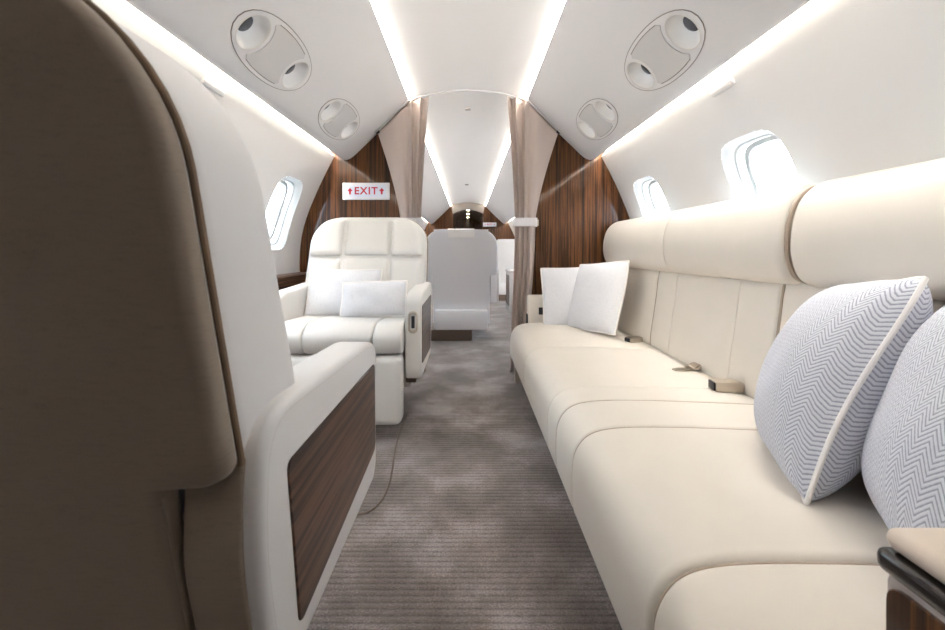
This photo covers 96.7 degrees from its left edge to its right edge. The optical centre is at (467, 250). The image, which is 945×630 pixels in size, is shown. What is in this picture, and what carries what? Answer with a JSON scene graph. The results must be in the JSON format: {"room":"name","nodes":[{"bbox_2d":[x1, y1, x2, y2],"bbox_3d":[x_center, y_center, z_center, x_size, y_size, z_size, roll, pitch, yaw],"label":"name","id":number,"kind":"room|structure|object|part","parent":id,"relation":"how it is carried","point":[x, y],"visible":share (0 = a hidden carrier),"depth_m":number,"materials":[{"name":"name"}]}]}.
{"room":"aircraft cabin","nodes":[
{"label":"aircraft cabin","id":0,"kind":"room"},
{"bbox_2d":[91,0,427,274],"bbox_3d":[-0.999,0.087,3.900,0.232,1.425,10.800,0,0,0],"label":"wall","id":1,"kind":"structure","parent":0,"point":[277,150],"depth_m":2.02,"materials":[{"name":"white plastic"}]},
{"bbox_2d":[201,78,224,96],"bbox_3d":[-0.903,-0.578,1.490,0.020,0.023,0.124,0,0,0],"label":"hook rail","id":2,"kind":"object","parent":1,"relation":"attached to","point":[206,83],"visible":0.91,"depth_m":1.48,"materials":[{"name":"white plastic"}]},
{"bbox_2d":[114,0,426,221],"bbox_3d":[-0.884,-0.690,3.900,0.076,0.130,10.800,0,0,0],"label":"strip light","id":3,"kind":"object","parent":1,"relation":"attached to","point":[123,3],"depth_m":1.43,"materials":[{"name":"white plastic"}]},
{"bbox_2d":[269,176,301,249],"bbox_3d":[-1.092,-0.210,2.400,0.206,0.409,0.340,0,0,0],"label":"window","id":4,"kind":"structure","parent":1,"relation":"in","point":[284,212],"depth_m":2.53,"materials":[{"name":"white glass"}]},
{"bbox_3d":[-1.128,-0.227,2.400,0.134,0.356,0.272,0,0,0],"label":"frame","id":5,"kind":"part","parent":4,"relation":"part of","materials":[{"name":"white plastic"}]},
{"bbox_2d":[276,272,306,289],"bbox_3d":[-1.062,0.192,0.989,0.125,0.107,3.578,0,0,0],"label":"trim","id":6,"kind":"structure","parent":1,"relation":"attached to","point":[287,280],"depth_m":2.38,"materials":[{"name":"brown wood"}]},
{"bbox_2d":[125,0,450,223],"bbox_3d":[-0.616,-0.793,3.900,0.461,0.383,10.800,0,0,0],"label":"ceiling","id":7,"kind":"structure","parent":0,"point":[352,61],"depth_m":1.73,"materials":[{"name":"white plastic"}]},
{"bbox_2d":[230,9,311,90],"bbox_3d":[-0.698,-0.712,1.500,0.210,0.051,0.511,-44,0,0],"label":"speaker unit","id":8,"kind":"object","parent":7,"relation":"attached to","point":[267,46],"visible":1,"depth_m":1.45,"materials":[{"name":"light grey plastic"},{"name":"dark glass"}]},
{"bbox_2d":[235,14,271,49],"bbox_3d":[-0.686,-0.701,1.337,0.106,0.104,0.134,0,0,0],"label":"air vent","id":9,"kind":"object","parent":8,"relation":"on","point":[252,31],"depth_m":1.37,"materials":[{"name":"white plastic"}]},
{"bbox_2d":[246,25,304,83],"bbox_3d":[-0.681,-0.695,1.500,0.173,0.004,0.236,-44,0,0],"label":"panel","id":10,"kind":"object","parent":8,"relation":"attached to","point":[278,48],"depth_m":1.48,"materials":[{"name":"plastic"}]},
{"bbox_2d":[282,61,309,88],"bbox_3d":[-0.686,-0.701,1.663,0.106,0.104,0.134,0,0,0],"label":"air vent","id":11,"kind":"object","parent":8,"relation":"on","point":[296,73],"depth_m":1.70,"materials":[{"name":"white plastic"}]},
{"bbox_2d":[318,98,359,139],"bbox_3d":[-0.698,-0.712,2.250,0.210,0.051,0.511,-44,0,0],"label":"speaker unit","id":12,"kind":"object","parent":7,"relation":"attached to","point":[338,119],"visible":0.96,"depth_m":2.21,"materials":[{"name":"plastic"}]},
{"bbox_2d":[320,101,340,120],"bbox_3d":[-0.686,-0.701,2.087,0.106,0.104,0.134,0,0,0],"label":"air vent","id":13,"kind":"object","parent":12,"relation":"on","point":[331,109],"depth_m":2.13,"materials":[{"name":"white plastic"}]},
{"bbox_2d":[323,104,356,136],"bbox_3d":[-0.681,-0.695,2.250,0.173,0.004,0.236,-44,0,0],"label":"speaker grille","id":14,"kind":"object","parent":12,"relation":"attached to","point":[342,115],"depth_m":2.22,"materials":[{"name":"plastic"}]},
{"bbox_2d":[340,121,357,138],"bbox_3d":[-0.686,-0.701,2.413,0.106,0.104,0.134,0,0,0],"label":"air vent","id":15,"kind":"object","parent":12,"relation":"on","point":[351,127],"depth_m":2.46,"materials":[{"name":"white plastic"}]},
{"bbox_2d":[452,212,455,228],"bbox_3d":[-0.345,-0.150,10.595,0.030,1.900,2.610,0,0,0],"label":"wall","id":16,"kind":"structure","parent":0,"point":[453,217],"depth_m":9.56,"materials":[{"name":"brown wood"}]},
{"bbox_2d":[307,301,621,629],"bbox_3d":[0.000,0.800,5.225,2.000,0.001,13.550,0,0,0],"label":"floor","id":17,"kind":"structure","parent":0,"point":[476,526],"depth_m":1.22,"materials":[{"name":"carpet"}]},
{"bbox_2d":[0,0,375,629],"bbox_3d":[-0.535,0.292,0.631,0.677,1.015,0.739,0,0,0],"label":"seat","id":18,"kind":"object","parent":17,"relation":"on","point":[167,462],"visible":1,"depth_m":0.37,"materials":[{"name":"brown leather"}]},
{"bbox_3d":[-0.535,0.229,0.388,0.636,0.882,0.254,0,0,0],"label":"panel","id":19,"kind":"part","parent":18,"relation":"part of","materials":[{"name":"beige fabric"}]},
{"bbox_3d":[-0.535,-0.001,0.429,0.632,0.422,0.272,0,0,0],"label":"backrest","id":20,"kind":"part","parent":18,"relation":"part of","materials":[{"name":"grey leather"}]},
{"bbox_3d":[-0.245,0.334,0.435,0.056,0.263,0.068,0,0,0],"label":"arm","id":21,"kind":"part","parent":18,"relation":"part of","materials":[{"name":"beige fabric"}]},
{"bbox_3d":[-0.234,0.325,0.661,0.070,0.320,0.510,0,0,0],"label":"armrest","id":22,"kind":"part","parent":18,"relation":"part of","materials":[{"name":"grey leather"}]},
{"bbox_2d":[279,218,430,424],"bbox_3d":[-0.535,0.306,2.070,0.677,0.988,0.732,0,0,0],"label":"lounge chair","id":23,"kind":"object","parent":17,"relation":"on","point":[398,247],"visible":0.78,"depth_m":1.91,"materials":[{"name":"beige leather"}]},
{"bbox_3d":[-0.836,0.358,2.044,0.070,0.387,0.510,0,0,0],"label":"armrest","id":24,"kind":"part","parent":23,"relation":"part of","materials":[{"name":"beige leather"}]},
{"bbox_2d":[306,258,339,284],"bbox_3d":[-0.749,0.181,2.147,0.173,0.298,0.137,0,0,0],"label":"cushion","id":25,"kind":"object","parent":23,"relation":"on","point":[324,263],"depth_m":2.17,"materials":[{"name":"beige leather"}]},
{"bbox_2d":[310,219,344,255],"bbox_3d":[-0.749,-0.072,2.240,0.173,0.200,0.104,0,0,0],"label":"cushion","id":26,"kind":"object","parent":23,"relation":"on","point":[329,239],"depth_m":2.21,"materials":[{"name":"beige leather"}]},
{"bbox_2d":[304,268,382,315],"bbox_3d":[-0.615,0.205,2.087,0.374,0.239,0.146,0,0,-8],"label":"throw pillow","id":27,"kind":"object","parent":23,"relation":"on","point":[324,293],"visible":0.63,"depth_m":2.05,"materials":[{"name":"white fabric"}]},
{"bbox_2d":[285,315,404,353],"bbox_3d":[-0.535,0.375,1.967,0.524,0.145,0.526,0,0,0],"label":"seat cushion","id":28,"kind":"object","parent":23,"relation":"on","point":[312,334],"depth_m":1.73,"materials":[{"name":"beige leather"}]},
{"bbox_2d":[343,259,387,280],"bbox_3d":[-0.535,0.181,2.150,0.246,0.298,0.130,0,0,0],"label":"cushion","id":29,"kind":"object","parent":23,"relation":"on","point":[382,264],"depth_m":2.17,"materials":[{"name":"beige leather"}]},
{"bbox_3d":[-0.535,0.013,2.272,0.616,0.395,0.265,0,0,0],"label":"backrest","id":30,"kind":"part","parent":23,"relation":"part of","materials":[{"name":"beige leather"}]},
{"bbox_2d":[344,220,390,254],"bbox_3d":[-0.535,-0.072,2.243,0.246,0.200,0.097,0,0,0],"label":"cushion","id":31,"kind":"object","parent":23,"relation":"on","point":[361,237],"depth_m":2.22,"materials":[{"name":"beige leather"}]},
{"bbox_2d":[339,280,407,316],"bbox_3d":[-0.445,0.229,1.985,0.315,0.177,0.114,0,0,-5],"label":"throw pillow","id":32,"kind":"object","parent":23,"relation":"on","point":[365,298],"visible":0.95,"depth_m":1.95,"materials":[{"name":"white fabric"}]},
{"bbox_3d":[-0.535,0.494,2.025,0.510,0.132,0.440,0,0,0],"label":"seat frame","id":33,"kind":"part","parent":23,"relation":"part of","materials":[{"name":"beige leather"}]},
{"bbox_2d":[389,258,422,293],"bbox_3d":[-0.322,0.181,2.147,0.173,0.298,0.137,0,0,0],"label":"cushion","id":34,"kind":"object","parent":23,"relation":"on","point":[409,269],"depth_m":2.15,"materials":[{"name":"beige leather"}]},
{"bbox_2d":[391,219,423,255],"bbox_3d":[-0.322,-0.072,2.240,0.173,0.200,0.104,0,0,0],"label":"cushion","id":35,"kind":"object","parent":23,"relation":"on","point":[407,237],"depth_m":2.22,"materials":[{"name":"beige leather"}]},
{"bbox_3d":[-0.234,0.303,1.788,0.042,0.096,0.009,0,0,0],"label":"latch plate","id":36,"kind":"part","parent":23,"relation":"part of","materials":[{"name":"brown metal"}]},
{"bbox_3d":[-0.234,0.303,1.788,0.014,0.052,0.010,0,0,0],"label":"latch lever","id":37,"kind":"part","parent":23,"relation":"part of","materials":[{"name":"plastic"}]},
{"bbox_3d":[-0.234,0.358,2.044,0.070,0.387,0.510,0,0,0],"label":"armrest","id":38,"kind":"part","parent":23,"relation":"part of","materials":[{"name":"beige leather"}]},
{"bbox_2d":[357,414,406,515],"bbox_3d":[-0.305,0.798,1.630,0.200,0.006,0.819,0,0,14],"label":"power cord","id":39,"kind":"object","parent":17,"relation":"on","point":[386,490],"visible":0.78,"depth_m":1.47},
{"bbox_2d":[427,229,498,340],"bbox_3d":[-0.060,0.302,3.975,0.677,0.996,0.732,0,0,0],"label":"seat","id":40,"kind":"object","parent":17,"relation":"on","point":[463,273],"visible":0.9,"depth_m":3.71,"materials":[{"name":"grey leather"}]},
{"bbox_3d":[-0.350,0.334,3.775,0.056,0.263,0.068,0,0,0],"label":"arm","id":41,"kind":"part","parent":40,"relation":"part of","materials":[{"name":"grey leather"}]},
{"bbox_3d":[0.230,0.334,3.775,0.056,0.263,0.068,0,0,0],"label":"arm","id":42,"kind":"part","parent":40,"relation":"part of","materials":[{"name":"grey leather"}]},
{"bbox_3d":[0.241,0.325,4.001,0.070,0.320,0.510,0,0,0],"label":"armrest","id":43,"kind":"part","parent":40,"relation":"part of","materials":[{"name":"grey leather"}]},
{"bbox_2d":[497,239,514,300],"bbox_3d":[0.700,0.306,6.975,0.677,0.988,0.732,0,0,0],"label":"lounge chair","id":44,"kind":"object","parent":17,"relation":"on","point":[505,259],"visible":0.24,"depth_m":6.70,"materials":[{"name":"white leather"}]},
{"bbox_2d":[505,269,513,312],"bbox_3d":[0.730,0.527,5.650,0.410,0.545,0.520,0,0,0],"label":"base cabinet","id":45,"kind":"object","parent":17,"relation":"on","point":[509,272],"visible":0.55,"depth_m":5.42,"materials":[{"name":"white wood"}]},
{"bbox_3d":[0.533,0.520,5.650,0.007,0.400,0.400,0,0,0],"label":"door","id":46,"kind":"part","parent":45,"relation":"part of","materials":[{"name":"brown wood"}]},
{"bbox_2d":[510,158,944,629],"bbox_3d":[0.668,0.305,1.420,0.810,0.990,2.650,0,0,0],"label":"sofa","id":47,"kind":"object","parent":17,"relation":"on","point":[687,519],"visible":0.86,"depth_m":0.93,"materials":[{"name":"beige leather"}]},
{"bbox_3d":[0.305,0.725,2.560,0.040,0.150,0.050,0,0,0],"label":"leg","id":48,"kind":"part","parent":47,"relation":"part of","materials":[{"name":"beige leather"}]},
{"bbox_3d":[0.674,0.470,2.675,0.592,0.380,0.060,0,0,0],"label":"armrest","id":49,"kind":"part","parent":47,"relation":"part of","materials":[{"name":"beige leather"}]},
{"bbox_2d":[539,307,542,314],"bbox_3d":[0.465,0.378,2.643,0.040,0.045,0.011,0,0,0],"label":"socket","id":50,"kind":"object","parent":47,"relation":"attached to","point":[540,308],"depth_m":2.64,"materials":[{"name":"plastic"}]},
{"bbox_2d":[540,267,578,324],"bbox_3d":[0.635,0.275,2.566,0.379,0.370,0.122,0,0,7],"label":"throw pillow","id":51,"kind":"object","parent":47,"relation":"on","point":[558,284],"visible":0.52,"depth_m":2.55,"materials":[{"name":"white fabric"}]},
{"bbox_2d":[510,323,657,389],"bbox_3d":[0.620,0.554,2.303,0.715,0.218,0.665,0,0,0],"label":"seat cushion","id":52,"kind":"object","parent":47,"relation":"on","point":[526,338],"depth_m":2.18,"materials":[{"name":"beige leather"}]},
{"bbox_2d":[568,260,628,335],"bbox_3d":[0.726,0.258,2.375,0.186,0.418,0.459,0,0,-17],"label":"throw pillow","id":53,"kind":"object","parent":47,"relation":"on","point":[598,296],"visible":0.96,"depth_m":2.27,"materials":[{"name":"white fabric"}]},
{"bbox_2d":[524,346,712,448],"bbox_3d":[0.620,0.554,1.679,0.715,0.218,0.579,0,0,0],"label":"seat cushion","id":54,"kind":"object","parent":47,"relation":"on","point":[549,371],"depth_m":1.61,"materials":[{"name":"beige leather"}]},
{"bbox_2d":[624,336,642,342],"bbox_3d":[0.835,0.446,2.120,0.081,0.026,0.044,0,0,-17],"label":"belt","id":55,"kind":"object","parent":47,"relation":"on","point":[632,339],"visible":0.99,"depth_m":2.10,"materials":[{"name":"metal"}]},
{"bbox_2d":[617,268,658,344],"bbox_3d":[0.980,0.284,2.352,0.180,0.439,0.577,0,0,0],"label":"cushion","id":56,"kind":"object","parent":47,"relation":"on","point":[636,318],"depth_m":2.22,"materials":[{"name":"beige leather"}]},
{"bbox_2d":[548,386,753,467],"bbox_3d":[0.620,0.554,1.325,0.715,0.218,0.128,0,0,0],"label":"seat cushion","id":57,"kind":"object","parent":47,"relation":"on","point":[567,398],"depth_m":1.31,"materials":[{"name":"beige leather"}]},
{"bbox_2d":[556,401,757,506],"bbox_3d":[0.620,0.554,1.165,0.715,0.218,0.188,0,0,0],"label":"seat cushion","id":58,"kind":"object","parent":47,"relation":"on","point":[578,421],"depth_m":1.15,"materials":[{"name":"beige leather"}]},
{"bbox_2d":[651,271,678,354],"bbox_3d":[0.980,0.284,1.964,0.180,0.439,0.187,0,0,0],"label":"cushion","id":59,"kind":"object","parent":47,"relation":"on","point":[666,285],"depth_m":1.95,"materials":[{"name":"beige leather"}]},
{"bbox_2d":[672,362,700,370],"bbox_3d":[0.862,0.446,1.621,0.160,0.020,0.056,0,0,-14],"label":"belt","id":60,"kind":"object","parent":47,"relation":"on","point":[693,365],"visible":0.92,"depth_m":1.61,"materials":[{"name":"metal"}]},
{"bbox_3d":[0.821,0.454,1.611,0.075,0.004,0.044,0,0,-14],"label":"plate","id":61,"kind":"part","parent":60,"relation":"part of","materials":[{"name":"metal"}]},
{"bbox_2d":[668,273,741,378],"bbox_3d":[0.980,0.284,1.655,0.180,0.439,0.429,0,0,0],"label":"cushion","id":62,"kind":"object","parent":47,"relation":"on","point":[703,324],"depth_m":1.60,"materials":[{"name":"beige leather"}]},
{"bbox_2d":[708,378,743,392],"bbox_3d":[0.842,0.440,1.374,0.091,0.034,0.048,0,0,7],"label":"belt","id":63,"kind":"object","parent":47,"relation":"on","point":[716,384],"visible":1,"depth_m":1.35,"materials":[{"name":"brown metal"}]},
{"bbox_2d":[572,427,890,629],"bbox_3d":[0.620,0.554,0.840,0.715,0.218,0.458,0,0,0],"label":"seat cushion","id":64,"kind":"object","parent":47,"relation":"on","point":[655,508],"depth_m":0.75,"materials":[{"name":"beige leather"}]},
{"bbox_2d":[728,280,782,398],"bbox_3d":[0.980,0.284,1.346,0.180,0.439,0.186,0,0,0],"label":"cushion","id":65,"kind":"object","parent":47,"relation":"on","point":[757,315],"depth_m":1.34,"materials":[{"name":"beige leather"}]},
{"bbox_2d":[654,564,889,629],"bbox_3d":[0.620,0.554,0.504,0.715,0.218,0.209,0,0,0],"label":"seat cushion","id":66,"kind":"object","parent":47,"relation":"on","point":[689,596],"depth_m":0.55,"materials":[{"name":"beige leather"}]},
{"bbox_2d":[754,276,933,505],"bbox_3d":[0.777,0.271,0.904,0.277,0.456,0.443,0,0,20],"label":"throw pillow","id":67,"kind":"object","parent":47,"relation":"on","point":[822,381],"visible":0.88,"depth_m":0.75,"materials":[{"name":"white fabric"}]},
{"bbox_2d":[780,283,944,330],"bbox_3d":[0.980,0.284,0.929,0.180,0.439,0.636,0,0,0],"label":"cushion","id":68,"kind":"object","parent":47,"relation":"on","point":[792,295],"depth_m":1.17,"materials":[{"name":"beige leather"}]},
{"bbox_2d":[861,305,944,529],"bbox_3d":[0.725,0.249,0.560,0.273,0.432,0.438,0,0,30],"label":"throw pillow","id":69,"kind":"object","parent":47,"relation":"on","point":[903,455],"visible":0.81,"depth_m":0.58,"materials":[{"name":"white fabric"}]},
{"bbox_3d":[0.742,0.318,0.268,0.636,0.024,0.346,0,0,0],"label":"arm rail","id":70,"kind":"part","parent":47,"relation":"part of","materials":[{"name":"paint"}]},
{"bbox_3d":[0.745,0.494,0.269,0.631,0.332,0.337,0,0,0],"label":"arm","id":71,"kind":"part","parent":47,"relation":"part of","materials":[{"name":"wood"}]},
{"bbox_2d":[300,98,629,294],"bbox_3d":[0.000,-0.115,2.805,2.240,1.830,0.050,0,0,0],"label":"wall","id":72,"kind":"structure","parent":0,"point":[580,199],"depth_m":2.78,"materials":[{"name":"brown wood"}]},
{"bbox_2d":[343,183,389,199],"bbox_3d":[-0.672,-0.394,2.771,0.311,0.112,0.017,0,0,0],"label":"exit sign","id":73,"kind":"object","parent":72,"relation":"attached to","point":[351,191],"visible":1,"depth_m":2.76,"materials":[{"name":"white plastic"}]},
{"bbox_2d":[377,0,558,204],"bbox_3d":[0.000,-1.040,3.900,0.738,0.056,10.800,0,0,0],"label":"ceiling","id":74,"kind":"structure","parent":0,"point":[439,45],"depth_m":2.39,"materials":[{"name":"white plastic"}]},
{"bbox_2d":[370,0,450,203],"bbox_3d":[-0.380,-1.012,3.900,0.040,0.053,10.800,0,0,0],"label":"trim","id":75,"kind":"structure","parent":74,"relation":"attached to","point":[375,0],"depth_m":2.23,"materials":[{"name":"white plastic"}]},
{"bbox_2d":[370,0,410,98],"bbox_3d":[-0.382,-1.002,1.309,0.012,0.017,2.918,0,0,0],"label":"light strip","id":76,"kind":"object","parent":75,"relation":"attached to","point":[373,3],"visible":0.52,"depth_m":2.01,"materials":[{"name":"white plastic"}]},
{"bbox_2d":[425,140,450,205],"bbox_3d":[-0.382,-1.002,6.060,0.012,0.017,6.440,0,0,0],"label":"light strip","id":77,"kind":"object","parent":75,"relation":"attached to","point":[425,140],"visible":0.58,"depth_m":4.91,"materials":[{"name":"white plastic"}]},
{"bbox_2d":[375,90,560,132],"bbox_3d":[0.000,-0.902,2.715,1.208,0.281,0.011,0,0,0],"label":"rail","id":78,"kind":"object","parent":74,"relation":"attached to","point":[405,102],"visible":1,"depth_m":2.71,"materials":[{"name":"white plastic"}]},
{"bbox_2d":[376,96,428,372],"bbox_3d":[-0.427,-0.108,2.735,0.348,1.793,0.084,0,0,3],"label":"curtain","id":79,"kind":"object","parent":78,"relation":"hanging from","point":[402,139],"visible":0.56,"depth_m":2.73,"materials":[{"name":"fabric"}]},
{"bbox_2d":[507,96,559,372],"bbox_3d":[0.427,-0.108,2.738,0.345,1.792,0.090,0,0,-6],"label":"curtain","id":80,"kind":"object","parent":78,"relation":"hanging from","point":[532,138],"visible":0.81,"depth_m":2.73,"materials":[{"name":"fabric"}]},
{"bbox_2d":[485,0,565,203],"bbox_3d":[0.380,-1.012,3.900,0.040,0.053,10.800,0,0,0],"label":"trim","id":81,"kind":"structure","parent":74,"relation":"attached to","point":[559,0],"depth_m":2.23,"materials":[{"name":"white plastic"}]},
{"bbox_2d":[485,140,510,205],"bbox_3d":[0.382,-1.002,6.060,0.012,0.017,6.440,0,0,0],"label":"light strip","id":82,"kind":"object","parent":81,"relation":"attached to","point":[509,140],"visible":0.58,"depth_m":4.91,"materials":[{"name":"white plastic"}]},
{"bbox_2d":[525,0,565,98],"bbox_3d":[0.382,-1.002,1.309,0.012,0.017,2.918,0,0,0],"label":"light strip","id":83,"kind":"object","parent":81,"relation":"attached to","point":[562,3],"visible":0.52,"depth_m":2.01,"materials":[{"name":"white plastic"}]},
{"bbox_2d":[452,203,483,221],"bbox_3d":[0.000,-0.960,10.590,0.720,0.280,2.620,0,0,0],"label":"ceiling","id":84,"kind":"structure","parent":0,"point":[459,210],"depth_m":9.30,"materials":[{"name":"beige plastic"}]},
{"bbox_2d":[456,219,479,228],"bbox_3d":[0.000,-0.150,11.925,0.720,1.900,0.050,0,0,0],"label":"wall","id":85,"kind":"structure","parent":0,"point":[464,223],"depth_m":11.90,"materials":[{"name":"brown wood"}]},
{"bbox_2d":[425,205,514,239],"bbox_3d":[0.000,-0.120,9.325,2.240,1.840,0.050,0,0,0],"label":"wall","id":86,"kind":"structure","parent":0,"point":[501,231],"depth_m":9.30,"materials":[{"name":"brown wood"}]},
{"bbox_2d":[483,223,495,226],"bbox_3d":[0.480,-0.585,9.291,0.300,0.090,0.017,0,0,0],"label":"exit sign","id":87,"kind":"object","parent":86,"relation":"attached to","point":[484,224],"visible":1,"depth_m":9.28,"materials":[{"name":"white plastic"}]},
{"bbox_2d":[480,212,483,228],"bbox_3d":[0.345,-0.150,10.595,0.030,1.900,2.610,0,0,0],"label":"wall","id":88,"kind":"structure","parent":0,"point":[482,217],"depth_m":9.56,"materials":[{"name":"brown wood"}]},
{"bbox_2d":[485,0,810,223],"bbox_3d":[0.616,-0.793,3.900,0.461,0.383,10.800,0,0,0],"label":"ceiling","id":89,"kind":"structure","parent":0,"point":[583,61],"depth_m":1.73,"materials":[{"name":"white plastic"}]},
{"bbox_2d":[576,98,617,139],"bbox_3d":[0.698,-0.712,2.250,0.210,0.051,0.511,44,0,0],"label":"speaker unit","id":90,"kind":"object","parent":89,"relation":"attached to","point":[596,119],"visible":0.94,"depth_m":2.21,"materials":[{"name":"plastic"}]},
{"bbox_2d":[578,121,595,138],"bbox_3d":[0.686,-0.701,2.413,0.106,0.104,0.134,0,0,0],"label":"air vent","id":91,"kind":"object","parent":90,"relation":"on","point":[584,127],"depth_m":2.46,"materials":[{"name":"white plastic"}]},
{"bbox_2d":[579,104,612,136],"bbox_3d":[0.681,-0.695,2.250,0.173,0.004,0.236,44,0,0],"label":"speaker grille","id":92,"kind":"object","parent":90,"relation":"attached to","point":[589,115],"depth_m":2.24,"materials":[{"name":"white plastic"}]},
{"bbox_2d":[595,101,615,120],"bbox_3d":[0.686,-0.701,2.087,0.106,0.104,0.134,0,0,0],"label":"air vent","id":93,"kind":"object","parent":90,"relation":"on","point":[603,109],"depth_m":2.13,"materials":[{"name":"white plastic"}]},
{"bbox_2d":[624,9,705,90],"bbox_3d":[0.698,-0.712,1.500,0.210,0.051,0.511,44,0,0],"label":"speaker unit","id":94,"kind":"object","parent":89,"relation":"attached to","point":[668,46],"visible":1,"depth_m":1.45,"materials":[{"name":"painted plastic"},{"name":"dark glass lens"}]},
{"bbox_2d":[626,61,653,88],"bbox_3d":[0.686,-0.701,1.663,0.106,0.104,0.134,0,0,0],"label":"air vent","id":95,"kind":"object","parent":94,"relation":"on","point":[638,73],"depth_m":1.70,"materials":[{"name":"white plastic"}]},
{"bbox_2d":[631,25,689,83],"bbox_3d":[0.681,-0.695,1.500,0.173,0.004,0.236,44,0,0],"label":"panel","id":96,"kind":"object","parent":94,"relation":"attached to","point":[653,50],"depth_m":1.49,"materials":[{"name":"white plastic"}]},
{"bbox_2d":[664,14,700,49],"bbox_3d":[0.686,-0.701,1.337,0.106,0.104,0.134,0,0,0],"label":"air vent","id":97,"kind":"object","parent":94,"relation":"on","point":[681,31],"depth_m":1.37,"materials":[{"name":"white plastic"}]},
{"bbox_2d":[508,0,944,236],"bbox_3d":[0.999,0.087,3.900,0.232,1.425,10.800,0,0,0],"label":"wall","id":98,"kind":"structure","parent":0,"point":[848,88],"depth_m":1.16,"materials":[{"name":"white plastic"}]},
{"bbox_2d":[634,176,660,216],"bbox_3d":[1.092,-0.210,2.400,0.206,0.409,0.340,0,0,0],"label":"window","id":99,"kind":"structure","parent":98,"relation":"in","point":[644,199],"depth_m":2.53,"materials":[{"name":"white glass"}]},
{"bbox_3d":[1.128,-0.227,2.400,0.134,0.356,0.272,0,0,0],"label":"frame","id":100,"kind":"part","parent":99,"relation":"part of","materials":[{"name":"white plastic"}]},
{"bbox_2d":[509,0,821,221],"bbox_3d":[0.884,-0.690,3.900,0.076,0.130,10.800,0,0,0],"label":"trim","id":101,"kind":"structure","parent":98,"relation":"attached to","point":[811,3],"depth_m":1.43,"materials":[{"name":"white plastic"}]},
{"bbox_2d":[711,78,735,96],"bbox_3d":[0.903,-0.578,1.490,0.020,0.023,0.124,0,0,0],"label":"hook rail","id":102,"kind":"object","parent":98,"relation":"attached to","point":[731,82],"visible":1,"depth_m":1.48,"materials":[{"name":"white plastic"}]},
{"bbox_2d":[721,130,779,198],"bbox_3d":[1.092,-0.210,1.520,0.206,0.409,0.340,0,0,0],"label":"window","id":103,"kind":"structure","parent":98,"relation":"in","point":[743,180],"depth_m":1.64,"materials":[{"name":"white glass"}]},
{"bbox_3d":[1.128,-0.227,1.520,0.134,0.356,0.272,0,0,0],"label":"frame","id":104,"kind":"part","parent":103,"relation":"part of","materials":[{"name":"white plastic"}]}
]}

